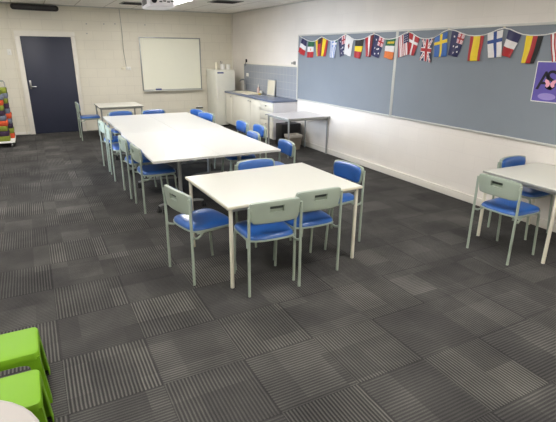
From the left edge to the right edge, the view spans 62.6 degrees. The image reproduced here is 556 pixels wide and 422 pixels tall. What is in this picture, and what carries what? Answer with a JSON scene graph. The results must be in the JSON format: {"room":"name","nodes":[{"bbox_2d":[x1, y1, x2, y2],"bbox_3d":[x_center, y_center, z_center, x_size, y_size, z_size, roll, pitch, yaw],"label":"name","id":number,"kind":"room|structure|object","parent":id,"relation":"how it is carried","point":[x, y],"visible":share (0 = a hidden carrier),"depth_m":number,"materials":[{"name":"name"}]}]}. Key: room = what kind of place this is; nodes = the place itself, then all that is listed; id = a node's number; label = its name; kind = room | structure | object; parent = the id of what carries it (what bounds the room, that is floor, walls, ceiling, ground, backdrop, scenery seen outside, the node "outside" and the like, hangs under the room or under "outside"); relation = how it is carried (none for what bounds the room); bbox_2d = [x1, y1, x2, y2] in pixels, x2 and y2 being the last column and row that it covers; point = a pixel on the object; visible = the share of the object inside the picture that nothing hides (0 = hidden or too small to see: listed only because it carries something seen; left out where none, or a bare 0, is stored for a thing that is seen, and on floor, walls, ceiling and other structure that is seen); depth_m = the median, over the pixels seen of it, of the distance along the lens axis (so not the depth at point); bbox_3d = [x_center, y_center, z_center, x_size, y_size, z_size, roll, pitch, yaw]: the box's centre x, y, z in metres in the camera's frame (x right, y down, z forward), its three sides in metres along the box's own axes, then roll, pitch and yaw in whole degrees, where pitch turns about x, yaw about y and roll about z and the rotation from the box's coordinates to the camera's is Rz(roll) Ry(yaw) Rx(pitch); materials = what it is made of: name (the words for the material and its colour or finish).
{"room":"classroom","nodes":[
{"label":"classroom","id":0,"kind":"room"},
{"bbox_2d":[0,3,231,133],"bbox_3d":[-4.461,-3.191,10.386,7.566,2.700,0.120,-9,22,-26],"label":"wall","id":1,"kind":"structure","parent":0,"point":[100,54],"depth_m":10.59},
{"bbox_2d":[4,3,27,134],"bbox_3d":[-5.583,-2.972,9.758,0.030,2.680,0.020,-9,22,-26],"label":"trim","id":2,"kind":"structure","parent":1,"relation":"attached to","point":[4,3],"depth_m":9.72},
{"bbox_2d":[15,132,30,134],"bbox_3d":[-6.616,-1.569,9.686,2.460,0.060,0.014,-9,22,-26],"label":"baseboard","id":3,"kind":"structure","parent":1,"relation":"attached to","point":[16,133],"depth_m":10.14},
{"bbox_2d":[10,3,58,11],"bbox_3d":[-5.075,-4.245,9.530,0.900,0.123,0.116,-9,22,-26],"label":"heater","id":4,"kind":"object","parent":1,"relation":"attached to","point":[17,6],"visible":1,"depth_m":9.48,"materials":[{"name":"black metal"}]},
{"bbox_2d":[13,5,55,9],"bbox_3d":[-5.050,-4.229,9.485,0.800,0.058,0.008,-9,22,-26],"label":"grille","id":5,"kind":"object","parent":4,"relation":"attached to","point":[18,7],"depth_m":9.49,"materials":[{"name":"grey plastic"}]},
{"bbox_2d":[13,30,86,134],"bbox_3d":[-4.989,-2.813,10.100,1.171,2.165,0.094,-9,22,-26],"label":"door","id":6,"kind":"structure","parent":1,"relation":"in","point":[48,60],"depth_m":10.08,"materials":[{"name":"wood"}]},
{"bbox_2d":[138,37,202,91],"bbox_3d":[-2.587,-3.579,11.164,1.489,1.240,0.090,-9,22,-26],"label":"whiteboard","id":7,"kind":"object","parent":1,"relation":"attached to","point":[167,63],"visible":1,"depth_m":11.17,"materials":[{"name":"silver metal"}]},
{"bbox_2d":[144,89,202,91],"bbox_3d":[-2.592,-3.006,11.364,1.465,0.026,0.090,-9,22,-26],"label":"tray","id":8,"kind":"object","parent":7,"relation":"on","point":[145,90],"depth_m":11.30,"materials":[{"name":"metal"}]},
{"bbox_2d":[231,14,233,69],"bbox_3d":[-1.177,-3.691,11.939,0.035,2.680,0.035,-9,22,-26],"label":"trim","id":9,"kind":"structure","parent":1,"relation":"attached to","point":[231,14],"depth_m":11.67,"materials":[{"name":"beige paint"}]},
{"bbox_2d":[0,0,305,12],"bbox_3d":[-1.170,-2.417,4.018,7.566,0.100,14.227,-9,22,-26],"label":"ceiling","id":10,"kind":"structure","parent":0,"point":[195,5],"depth_m":9.43,"materials":[{"name":"paint"}]},
{"bbox_2d":[119,2,141,4],"bbox_3d":[-2.919,-4.213,9.279,0.520,0.017,0.500,-9,22,-26],"label":"ceiling vent","id":11,"kind":"object","parent":10,"relation":"in","point":[124,3],"visible":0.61,"depth_m":9.22,"materials":[{"name":"grey plastic"}]},
{"bbox_2d":[142,0,175,9],"bbox_3d":[-1.493,-2.724,5.646,0.333,0.400,0.592,-7,21,-21],"label":"projector","id":12,"kind":"object","parent":10,"relation":"hanging from","point":[146,4],"visible":1,"depth_m":5.49,"materials":[{"name":"grey plastic"}]},
{"bbox_2d":[175,0,192,4],"bbox_3d":[-2.030,-3.982,8.656,0.600,0.020,1.200,-9,22,-26],"label":"recessed light","id":13,"kind":"object","parent":10,"relation":"in","point":[177,2],"visible":0.45,"depth_m":8.71,"materials":[{"name":"white plastic"}]},
{"bbox_2d":[175,0,189,3],"bbox_3d":[-2.030,-3.983,8.656,0.550,0.010,1.150,-9,22,-26],"label":"diffuser","id":14,"kind":"object","parent":13,"relation":"attached to","point":[176,1],"depth_m":8.71,"materials":[{"name":"white plastic"}]},
{"bbox_2d":[207,0,243,3],"bbox_3d":[-1.013,-4.015,8.767,0.550,0.017,0.520,-9,22,-26],"label":"ceiling vent","id":15,"kind":"object","parent":10,"relation":"in","point":[212,1],"visible":1,"depth_m":8.72,"materials":[{"name":"grey plastic"}]},
{"bbox_2d":[0,125,555,421],"bbox_3d":[-1.196,0.226,4.941,7.566,0.100,14.227,-9,22,-26],"label":"floor","id":16,"kind":"structure","parent":0,"point":[420,325],"depth_m":3.44,"materials":[{"name":"carpet"}]},
{"bbox_2d":[0,80,15,146],"bbox_3d":[-5.600,-1.873,8.837,0.760,1.211,0.780,-9,22,-26],"label":"trolley","id":17,"kind":"object","parent":16,"relation":"on","point":[12,140],"visible":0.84,"depth_m":8.88,"materials":[{"name":"white plastic"}]},
{"bbox_2d":[0,135,10,141],"bbox_3d":[-5.435,-1.414,8.869,0.420,0.096,0.310,-9,22,-26],"label":"floor cushion","id":18,"kind":"object","parent":17,"relation":"on","point":[4,138],"visible":0.85,"depth_m":8.80,"materials":[{"name":"green fabric"}]},
{"bbox_2d":[0,129,9,136],"bbox_3d":[-5.436,-1.506,8.837,0.420,0.096,0.310,-9,22,-26],"label":"floor cushion","id":19,"kind":"object","parent":18,"relation":"on","point":[2,133],"visible":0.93,"depth_m":8.77,"materials":[{"name":"fabric"}]},
{"bbox_2d":[0,126,7,131],"bbox_3d":[-5.446,-1.595,8.799,0.420,0.096,0.310,-9,22,-26],"label":"floor cushion","id":20,"kind":"object","parent":19,"relation":"on","point":[2,128],"visible":0.78,"depth_m":8.73,"materials":[{"name":"green fabric"}]},
{"bbox_2d":[0,119,7,125],"bbox_3d":[-5.428,-1.690,8.776,0.420,0.096,0.310,-9,22,-26],"label":"floor cushion","id":21,"kind":"object","parent":20,"relation":"on","point":[2,123],"visible":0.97,"depth_m":8.71,"materials":[{"name":"orange fabric"}]},
{"bbox_2d":[0,114,6,120],"bbox_3d":[-5.440,-1.779,8.737,0.420,0.096,0.310,-9,22,-26],"label":"floor cushion","id":22,"kind":"object","parent":21,"relation":"on","point":[2,118],"visible":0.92,"depth_m":8.69,"materials":[{"name":"grey fabric"}]},
{"bbox_3d":[-5.534,-1.527,9.188,0.420,0.095,0.340,-9,22,-26],"label":"floor cushion","id":23,"kind":"object","parent":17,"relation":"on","visible":0},
{"bbox_3d":[-5.529,-1.619,9.158,0.420,0.096,0.340,-9,22,-26],"label":"floor cushion","id":24,"kind":"object","parent":23,"relation":"on","visible":0},
{"bbox_3d":[-5.535,-1.709,9.122,0.420,0.096,0.340,-9,22,-26],"label":"floor cushion","id":25,"kind":"object","parent":24,"relation":"on","visible":0},
{"bbox_3d":[-5.532,-1.801,9.092,0.420,0.096,0.340,-9,22,-26],"label":"floor cushion","id":26,"kind":"object","parent":25,"relation":"on","visible":0},
{"bbox_2d":[6,112,11,118],"bbox_3d":[-5.524,-1.894,9.063,0.420,0.096,0.340,-9,22,-26],"label":"floor cushion","id":27,"kind":"object","parent":26,"relation":"on","point":[9,115],"visible":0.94,"depth_m":9.00,"materials":[{"name":"orange fabric"}]},
{"bbox_3d":[-5.536,-1.983,9.025,0.420,0.095,0.340,-9,22,-26],"label":"floor cushion","id":28,"kind":"object","parent":27,"relation":"on","visible":0},
{"bbox_3d":[-5.539,-2.074,8.991,0.420,0.096,0.340,-9,22,-26],"label":"floor cushion","id":29,"kind":"object","parent":28,"relation":"on","visible":0},
{"bbox_3d":[-5.538,-2.166,8.959,0.420,0.096,0.340,-9,22,-26],"label":"floor cushion","id":30,"kind":"object","parent":29,"relation":"on","visible":0},
{"bbox_3d":[-5.524,-2.260,8.933,0.420,0.096,0.340,-9,22,-26],"label":"floor cushion","id":31,"kind":"object","parent":30,"relation":"on","visible":0},
{"bbox_2d":[0,87,6,92],"bbox_3d":[-5.528,-2.350,8.899,0.420,0.096,0.340,-9,22,-26],"label":"floor cushion","id":32,"kind":"object","parent":31,"relation":"on","point":[3,89],"visible":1,"depth_m":8.84,"materials":[{"name":"green fabric"}]},
{"bbox_2d":[0,400,38,421],"bbox_3d":[-1.174,1.163,1.002,1.310,0.729,1.010,-9,22,-26],"label":"table","id":33,"kind":"object","parent":16,"relation":"on","point":[9,411],"visible":1,"depth_m":1.43,"materials":[{"name":"grey laminate"}]},
{"bbox_2d":[0,327,52,402],"bbox_3d":[-1.441,0.864,2.470,0.346,0.319,0.311,-9,22,-26],"label":"step stool","id":34,"kind":"object","parent":16,"relation":"on","point":[24,347],"visible":0.97,"depth_m":2.41,"materials":[{"name":"plastic"}]},
{"bbox_2d":[0,370,53,421],"bbox_3d":[-1.253,0.985,2.131,0.346,0.319,0.311,-9,22,-26],"label":"step stool","id":35,"kind":"object","parent":16,"relation":"on","point":[27,389],"visible":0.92,"depth_m":2.11,"materials":[{"name":"plastic"}]},
{"bbox_2d":[75,102,103,140],"bbox_3d":[-4.010,-1.924,9.701,0.468,0.768,0.457,-9,22,-26],"label":"dining chair","id":36,"kind":"object","parent":16,"relation":"on","point":[91,116],"visible":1,"depth_m":9.53,"materials":[{"name":"blue plastic"}]},
{"bbox_2d":[98,120,129,171],"bbox_3d":[-2.573,-1.073,7.304,0.469,0.768,0.457,-11,22,-29],"label":"dining chair","id":37,"kind":"object","parent":16,"relation":"on","point":[101,124],"visible":0.55,"depth_m":7.09,"materials":[{"name":"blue plastic"}]},
{"bbox_2d":[94,102,143,137],"bbox_3d":[-3.425,-1.954,9.907,0.884,0.699,0.864,-9,22,-26],"label":"table","id":38,"kind":"object","parent":16,"relation":"on","point":[117,105],"visible":0.87,"depth_m":9.61,"materials":[{"name":"white laminate"}]},
{"bbox_2d":[107,111,132,152],"bbox_3d":[-2.744,-1.373,8.160,0.457,0.768,0.468,-9,22,-26],"label":"dining chair","id":39,"kind":"object","parent":16,"relation":"on","point":[113,113],"visible":0.3,"depth_m":8.16,"materials":[{"name":"blue plastic"}]},
{"bbox_2d":[105,125,144,181],"bbox_3d":[-2.273,-0.884,6.775,0.468,0.768,0.457,-8,21,-24],"label":"dining chair","id":40,"kind":"object","parent":16,"relation":"on","point":[114,147],"visible":0.59,"depth_m":6.55,"materials":[{"name":"blue plastic"}]},
{"bbox_2d":[103,114,174,174],"bbox_3d":[-2.297,-1.097,7.485,0.756,0.699,1.918,-9,22,-26],"label":"folding table","id":41,"kind":"object","parent":16,"relation":"on","point":[143,122],"visible":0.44,"depth_m":7.26,"materials":[{"name":"white laminate"}]},
{"bbox_2d":[118,135,162,198],"bbox_3d":[-1.807,-0.611,6.005,0.469,0.768,0.457,-10,22,-27],"label":"dining chair","id":42,"kind":"object","parent":16,"relation":"on","point":[123,143],"visible":0.7,"depth_m":5.82,"materials":[{"name":"blue plastic"}]},
{"bbox_2d":[129,143,177,213],"bbox_3d":[-1.480,-0.424,5.479,0.469,0.768,0.457,-10,22,-28],"label":"dining chair","id":43,"kind":"object","parent":16,"relation":"on","point":[161,169],"visible":0.98,"depth_m":5.32,"materials":[{"name":"blue plastic"}]},
{"bbox_2d":[141,109,165,113],"bbox_3d":[-2.222,-1.459,8.420,0.457,0.768,0.468,-9,22,-26],"label":"dining chair","id":44,"kind":"object","parent":16,"relation":"on","point":[150,111],"visible":0.25,"depth_m":8.46,"materials":[{"name":"blue plastic"}]},
{"bbox_2d":[121,130,220,212],"bbox_3d":[-1.421,-0.526,5.873,0.756,0.699,1.918,-9,22,-26],"label":"folding table","id":45,"kind":"object","parent":16,"relation":"on","point":[166,146],"visible":0.86,"depth_m":5.51,"materials":[{"name":"white laminate"}]},
{"bbox_2d":[147,112,222,165],"bbox_3d":[-1.626,-1.208,7.819,0.756,0.699,1.918,-9,22,-26],"label":"folding table","id":46,"kind":"object","parent":16,"relation":"on","point":[182,120],"visible":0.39,"depth_m":7.52,"materials":[{"name":"white laminate"}]},
{"bbox_2d":[190,109,203,115],"bbox_3d":[-1.656,-1.496,8.543,0.469,0.768,0.457,-17,26,-41],"label":"dining chair","id":47,"kind":"object","parent":16,"relation":"on","point":[195,112],"visible":0.27,"depth_m":8.57,"materials":[{"name":"blue plastic"}]},
{"bbox_2d":[162,184,236,285],"bbox_3d":[-0.660,0.146,3.870,0.469,0.768,0.457,-15,24,-37],"label":"dining chair","id":48,"kind":"object","parent":16,"relation":"on","point":[200,221],"visible":0.99,"depth_m":3.71,"materials":[{"name":"blue plastic"}]},
{"bbox_2d":[198,112,214,122],"bbox_3d":[-1.405,-1.332,8.079,0.457,0.768,0.469,17,25,39],"label":"dining chair","id":49,"kind":"object","parent":16,"relation":"on","point":[205,115],"visible":0.29,"depth_m":8.06,"materials":[{"name":"blue plastic"}]},
{"bbox_2d":[206,69,234,124],"bbox_3d":[-1.438,-2.880,11.598,0.500,1.370,0.710,-9,22,-26],"label":"fridge","id":50,"kind":"object","parent":16,"relation":"on","point":[219,81],"visible":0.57,"depth_m":11.29,"materials":[{"name":"metal"}]},
{"bbox_2d":[175,127,280,175],"bbox_3d":[-0.749,-0.636,6.207,0.756,0.699,1.918,-9,22,-26],"label":"folding table","id":51,"kind":"object","parent":16,"relation":"on","point":[223,141],"visible":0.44,"depth_m":5.91,"materials":[{"name":"white laminate"}]},
{"bbox_2d":[214,120,248,170],"bbox_3d":[-0.737,-1.025,7.218,0.469,0.768,0.457,-9,21,-25],"label":"dining chair","id":52,"kind":"object","parent":16,"relation":"on","point":[241,125],"visible":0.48,"depth_m":7.17,"materials":[{"name":"blue plastic"}]},
{"bbox_2d":[221,130,260,171],"bbox_3d":[-0.511,-0.688,6.262,0.469,0.768,0.457,-8,21,-23],"label":"dining chair","id":53,"kind":"object","parent":16,"relation":"on","point":[252,134],"visible":0.46,"depth_m":6.09,"materials":[{"name":"blue plastic"}]},
{"bbox_2d":[230,124,266,170],"bbox_3d":[-0.450,-0.898,6.864,0.468,0.768,0.457,-8,21,-24],"label":"dining chair","id":54,"kind":"object","parent":16,"relation":"on","point":[261,129],"visible":0.44,"depth_m":6.76,"materials":[{"name":"blue plastic"}]},
{"bbox_2d":[226,93,296,143],"bbox_3d":[-0.472,-2.172,10.403,0.574,0.838,2.580,-9,22,-26],"label":"base cabinet","id":55,"kind":"object","parent":16,"relation":"on","point":[252,111],"visible":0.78,"depth_m":9.87,"materials":[{"name":"laminate"}]},
{"bbox_2d":[225,90,296,102],"bbox_3d":[-0.461,-2.586,10.256,0.564,0.038,2.610,-9,22,-26],"label":"countertop","id":56,"kind":"structure","parent":55,"relation":"on","point":[264,97],"depth_m":9.70,"materials":[{"name":"laminate"}]},
{"bbox_2d":[233,91,262,94],"bbox_3d":[-0.711,-2.776,10.715,0.400,0.012,0.840,-9,22,-26],"label":"sink","id":57,"kind":"object","parent":56,"relation":"in","point":[241,92],"visible":1,"depth_m":10.70,"materials":[{"name":"silver metal"}]},
{"bbox_2d":[267,79,275,95],"bbox_3d":[-0.149,-2.732,10.120,0.049,0.331,0.365,-9,22,-26],"label":"leaning board","id":58,"kind":"object","parent":56,"relation":"on","point":[271,84],"visible":1,"depth_m":10.11,"materials":[{"name":"metal"}]},
{"bbox_2d":[234,158,291,247],"bbox_3d":[-0.144,-0.102,4.594,0.457,0.768,0.468,-9,22,-26],"label":"dining chair","id":59,"kind":"object","parent":16,"relation":"on","point":[259,162],"visible":0.23,"depth_m":4.63,"materials":[{"name":"blue plastic"}]},
{"bbox_2d":[233,197,302,297],"bbox_3d":[-0.103,0.218,3.680,0.457,0.768,0.469,-8,21,-23],"label":"dining chair","id":60,"kind":"object","parent":16,"relation":"on","point":[265,220],"visible":0.99,"depth_m":3.47,"materials":[{"name":"blue plastic"}]},
{"bbox_2d":[185,163,362,287],"bbox_3d":[-0.063,0.060,4.235,1.279,0.699,1.004,-10,22,-28],"label":"table","id":61,"kind":"object","parent":16,"relation":"on","point":[234,191],"visible":0.89,"depth_m":4.04,"materials":[{"name":"white laminate"}]},
{"bbox_2d":[275,139,295,165],"bbox_3d":[-0.073,-0.479,5.675,0.469,0.768,0.457,-8,21,-23],"label":"dining chair","id":62,"kind":"object","parent":16,"relation":"on","point":[287,147],"visible":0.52,"depth_m":5.62,"materials":[{"name":"blue plastic"}]},
{"bbox_2d":[276,122,300,145],"bbox_3d":[0.207,-1.562,9.221,0.440,0.477,0.265,-9,22,-26],"label":"equipment case","id":63,"kind":"object","parent":16,"relation":"on","point":[281,128],"visible":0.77,"depth_m":9.10,"materials":[{"name":"black plastic"}]},
{"bbox_2d":[284,133,302,149],"bbox_3d":[0.297,-1.352,8.905,0.296,0.291,0.256,-9,22,-26],"label":"waste bin","id":64,"kind":"object","parent":16,"relation":"on","point":[296,138],"visible":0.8,"depth_m":8.82,"materials":[{"name":"beige plastic"}]},
{"bbox_2d":[266,111,329,157],"bbox_3d":[0.362,-1.451,8.571,0.894,0.699,0.824,-10,22,-28],"label":"table","id":65,"kind":"object","parent":16,"relation":"on","point":[302,115],"visible":0.98,"depth_m":8.38,"materials":[{"name":"grey laminate"}]},
{"bbox_2d":[273,187,342,280],"bbox_3d":[0.239,0.126,3.952,0.457,0.768,0.469,-9,21,-25],"label":"dining chair","id":66,"kind":"object","parent":16,"relation":"on","point":[314,201],"visible":0.77,"depth_m":3.75,"materials":[{"name":"blue plastic"}]},
{"bbox_2d":[302,160,365,249],"bbox_3d":[0.538,-0.082,4.556,0.469,0.768,0.457,-12,23,-32],"label":"dining chair","id":67,"kind":"object","parent":16,"relation":"on","point":[347,170],"visible":0.54,"depth_m":4.48,"materials":[{"name":"blue plastic"}]},
{"bbox_2d":[466,173,540,265],"bbox_3d":[2.139,0.033,4.273,0.469,0.768,0.457,-10,22,-28],"label":"dining chair","id":68,"kind":"object","parent":16,"relation":"on","point":[509,203],"visible":1,"depth_m":4.12,"materials":[{"name":"blue plastic"}]},
{"bbox_2d":[476,163,555,263],"bbox_3d":[2.615,-0.017,4.529,0.864,0.699,0.804,-9,21,-25],"label":"table","id":69,"kind":"object","parent":16,"relation":"on","point":[537,176],"visible":0.77,"depth_m":4.39,"materials":[{"name":"white laminate"}]},
{"bbox_2d":[487,155,552,239],"bbox_3d":[2.600,-0.161,4.838,0.457,0.768,0.469,-10,22,-28],"label":"dining chair","id":70,"kind":"object","parent":16,"relation":"on","point":[527,193],"visible":0.48,"depth_m":4.78,"materials":[{"name":"blue plastic"}]},
{"bbox_2d":[233,0,555,222],"bbox_3d":[2.157,-1.624,6.085,0.120,2.700,14.127,-9,22,-26],"label":"wall","id":71,"kind":"structure","parent":0,"point":[451,158],"depth_m":6.76,"materials":[{"name":"white paint"}]},
{"bbox_2d":[0,0,313,13],"bbox_3d":[-1.171,-2.359,4.038,7.366,0.022,14.027,-9,22,-26],"label":"trim","id":72,"kind":"structure","parent":71,"relation":"attached to","point":[306,0],"depth_m":10.13,"materials":[{"name":"paint"}]},
{"bbox_2d":[243,62,296,99],"bbox_3d":[-0.235,-2.970,10.296,0.020,0.665,2.705,-9,22,-26],"label":"backsplash","id":73,"kind":"structure","parent":71,"relation":"attached to","point":[285,76],"depth_m":10.02,"materials":[{"name":"grey tile"}]},
{"bbox_2d":[297,30,397,116],"bbox_3d":[1.049,-2.424,7.889,0.024,1.224,2.830,-9,22,-26],"label":"pinboard","id":74,"kind":"object","parent":71,"relation":"attached to","point":[364,84],"visible":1,"depth_m":7.66,"materials":[{"name":"grey fabric"}]},
{"bbox_2d":[301,140,555,232],"bbox_3d":[2.856,0.108,5.090,0.020,0.100,10.590,-9,22,-26],"label":"baseboard","id":75,"kind":"structure","parent":71,"relation":"attached to","point":[447,191],"depth_m":6.64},
{"bbox_2d":[390,22,555,146],"bbox_3d":[2.363,-1.583,5.521,0.024,1.224,2.830,-9,22,-26],"label":"pinboard","id":76,"kind":"object","parent":71,"relation":"attached to","point":[488,96],"visible":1,"depth_m":5.47,"materials":[{"name":"grey fabric"}]},
{"bbox_2d":[301,28,555,41],"bbox_3d":[1.656,-2.527,6.590,0.011,0.113,5.254,-9,22,-26],"label":"bunting","id":77,"kind":"object","parent":76,"relation":"attached to","point":[500,28],"visible":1,"depth_m":5.68},
{"bbox_2d":[298,38,306,54],"bbox_3d":[0.464,-3.151,8.777,0.020,0.325,0.317,-9,22,-26],"label":"flag","id":78,"kind":"object","parent":77,"relation":"hanging from","point":[302,48],"visible":1,"depth_m":8.76,"materials":[{"name":"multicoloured fabric"}]},
{"bbox_2d":[307,42,313,57],"bbox_3d":[0.606,-3.016,8.535,0.020,0.285,0.237,-9,22,-26],"label":"flag","id":79,"kind":"object","parent":77,"relation":"hanging from","point":[310,50],"visible":1,"depth_m":8.54,"materials":[{"name":"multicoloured fabric"}]},
{"bbox_2d":[315,38,321,55],"bbox_3d":[0.727,-2.979,8.304,0.020,0.323,0.215,-9,22,-26],"label":"flag","id":80,"kind":"object","parent":77,"relation":"hanging from","point":[318,42],"visible":1,"depth_m":8.30,"materials":[{"name":"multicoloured fabric"}]},
{"bbox_2d":[319,38,327,55],"bbox_3d":[0.816,-2.924,8.144,0.020,0.320,0.258,-9,22,-26],"label":"flag","id":81,"kind":"object","parent":77,"relation":"hanging from","point":[324,42],"visible":1,"depth_m":8.15,"materials":[{"name":"red fabric"}]},
{"bbox_2d":[329,40,336,57],"bbox_3d":[0.948,-2.807,7.917,0.020,0.291,0.209,-9,22,-26],"label":"flag","id":82,"kind":"object","parent":77,"relation":"hanging from","point":[333,44],"visible":1,"depth_m":7.92,"materials":[{"name":"blue fabric"}]},
{"bbox_2d":[338,35,344,56],"bbox_3d":[1.063,-2.777,7.695,0.020,0.346,0.202,-9,22,-26],"label":"flag","id":83,"kind":"object","parent":77,"relation":"hanging from","point":[341,40],"visible":1,"depth_m":7.68,"materials":[{"name":"blue fabric"}]},
{"bbox_2d":[344,35,353,55],"bbox_3d":[1.163,-2.718,7.512,0.020,0.334,0.241,-9,22,-26],"label":"flag","id":84,"kind":"object","parent":77,"relation":"hanging from","point":[349,41],"visible":1,"depth_m":7.53,"materials":[{"name":"white fabric"}]},
{"bbox_2d":[354,39,363,58],"bbox_3d":[1.285,-2.590,7.309,0.020,0.298,0.234,-9,22,-26],"label":"flag","id":85,"kind":"object","parent":77,"relation":"hanging from","point":[358,43],"visible":1,"depth_m":7.32,"materials":[{"name":"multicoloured fabric"}]},
{"bbox_2d":[365,35,373,56],"bbox_3d":[1.404,-2.559,7.080,0.020,0.324,0.202,-9,22,-26],"label":"flag","id":86,"kind":"object","parent":77,"relation":"hanging from","point":[368,41],"visible":1,"depth_m":7.08,"materials":[{"name":"red fabric"}]},
{"bbox_2d":[371,35,383,57],"bbox_3d":[1.499,-2.492,6.910,0.020,0.350,0.293,-9,22,-26],"label":"flag","id":87,"kind":"object","parent":77,"relation":"hanging from","point":[378,42],"visible":1,"depth_m":6.92,"materials":[{"name":"blue fabric"}]},
{"bbox_2d":[384,38,395,59],"bbox_3d":[1.634,-2.368,6.681,0.020,0.300,0.223,-9,22,-26],"label":"flag","id":88,"kind":"object","parent":77,"relation":"hanging from","point":[390,44],"visible":1,"depth_m":6.68,"materials":[{"name":"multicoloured fabric"}]},
{"bbox_2d":[398,33,408,56],"bbox_3d":[1.764,-2.334,6.431,0.020,0.330,0.226,-9,22,-26],"label":"flag","id":89,"kind":"object","parent":77,"relation":"hanging from","point":[403,48],"visible":1,"depth_m":6.43,"materials":[{"name":"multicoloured fabric"}]},
{"bbox_2d":[409,33,418,55],"bbox_3d":[1.853,-2.288,6.266,0.020,0.305,0.203,-9,22,-26],"label":"flag","id":90,"kind":"object","parent":77,"relation":"hanging from","point":[413,40],"visible":1,"depth_m":6.28,"materials":[{"name":"red fabric"}]},
{"bbox_2d":[420,38,432,61],"bbox_3d":[1.970,-2.137,6.079,0.020,0.301,0.203,-9,22,-26],"label":"flag","id":91,"kind":"object","parent":77,"relation":"hanging from","point":[425,53],"visible":1,"depth_m":6.08,"materials":[{"name":"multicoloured fabric"}]},
{"bbox_2d":[434,32,447,56],"bbox_3d":[2.082,-2.134,5.855,0.020,0.306,0.232,-9,22,-26],"label":"flag","id":92,"kind":"object","parent":77,"relation":"hanging from","point":[440,43],"visible":1,"depth_m":5.85,"materials":[{"name":"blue fabric"}]},
{"bbox_2d":[448,31,464,56],"bbox_3d":[2.202,-2.067,5.637,0.020,0.316,0.231,-9,22,-26],"label":"flag","id":93,"kind":"object","parent":77,"relation":"hanging from","point":[456,41],"visible":1,"depth_m":5.65,"materials":[{"name":"blue fabric"}]},
{"bbox_2d":[467,36,483,60],"bbox_3d":[2.334,-1.929,5.415,0.020,0.289,0.195,-9,22,-26],"label":"flag","id":94,"kind":"object","parent":77,"relation":"hanging from","point":[476,42],"visible":1,"depth_m":5.42,"materials":[{"name":"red fabric"}]},
{"bbox_2d":[487,30,502,57],"bbox_3d":[2.455,-1.895,5.183,0.020,0.302,0.238,-9,22,-26],"label":"flag","id":95,"kind":"object","parent":77,"relation":"hanging from","point":[494,43],"visible":1,"depth_m":5.18,"materials":[{"name":"white fabric"}]},
{"bbox_2d":[502,29,520,57],"bbox_3d":[2.554,-1.832,5.005,0.020,0.296,0.205,-9,22,-26],"label":"flag","id":96,"kind":"object","parent":77,"relation":"hanging from","point":[512,38],"visible":1,"depth_m":5.02,"materials":[{"name":"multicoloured fabric"}]},
{"bbox_2d":[521,36,542,62],"bbox_3d":[2.671,-1.702,4.812,0.020,0.279,0.200,-9,22,-26],"label":"flag","id":97,"kind":"object","parent":77,"relation":"hanging from","point":[532,43],"visible":1,"depth_m":4.82,"materials":[{"name":"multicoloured fabric"}]},
{"bbox_2d":[551,33,555,61],"bbox_3d":[2.793,-1.655,4.583,0.020,0.307,0.182,-9,22,-26],"label":"flag","id":98,"kind":"object","parent":77,"relation":"hanging from","point":[553,36],"visible":1,"depth_m":4.61,"materials":[{"name":"red fabric"}]},
{"bbox_2d":[530,61,555,103],"bbox_3d":[2.853,-1.292,4.609,0.007,0.410,0.580,-9,22,-26],"label":"poster","id":99,"kind":"object","parent":76,"relation":"attached to","point":[544,86],"visible":1,"depth_m":4.75,"materials":[{"name":"purple paper"}]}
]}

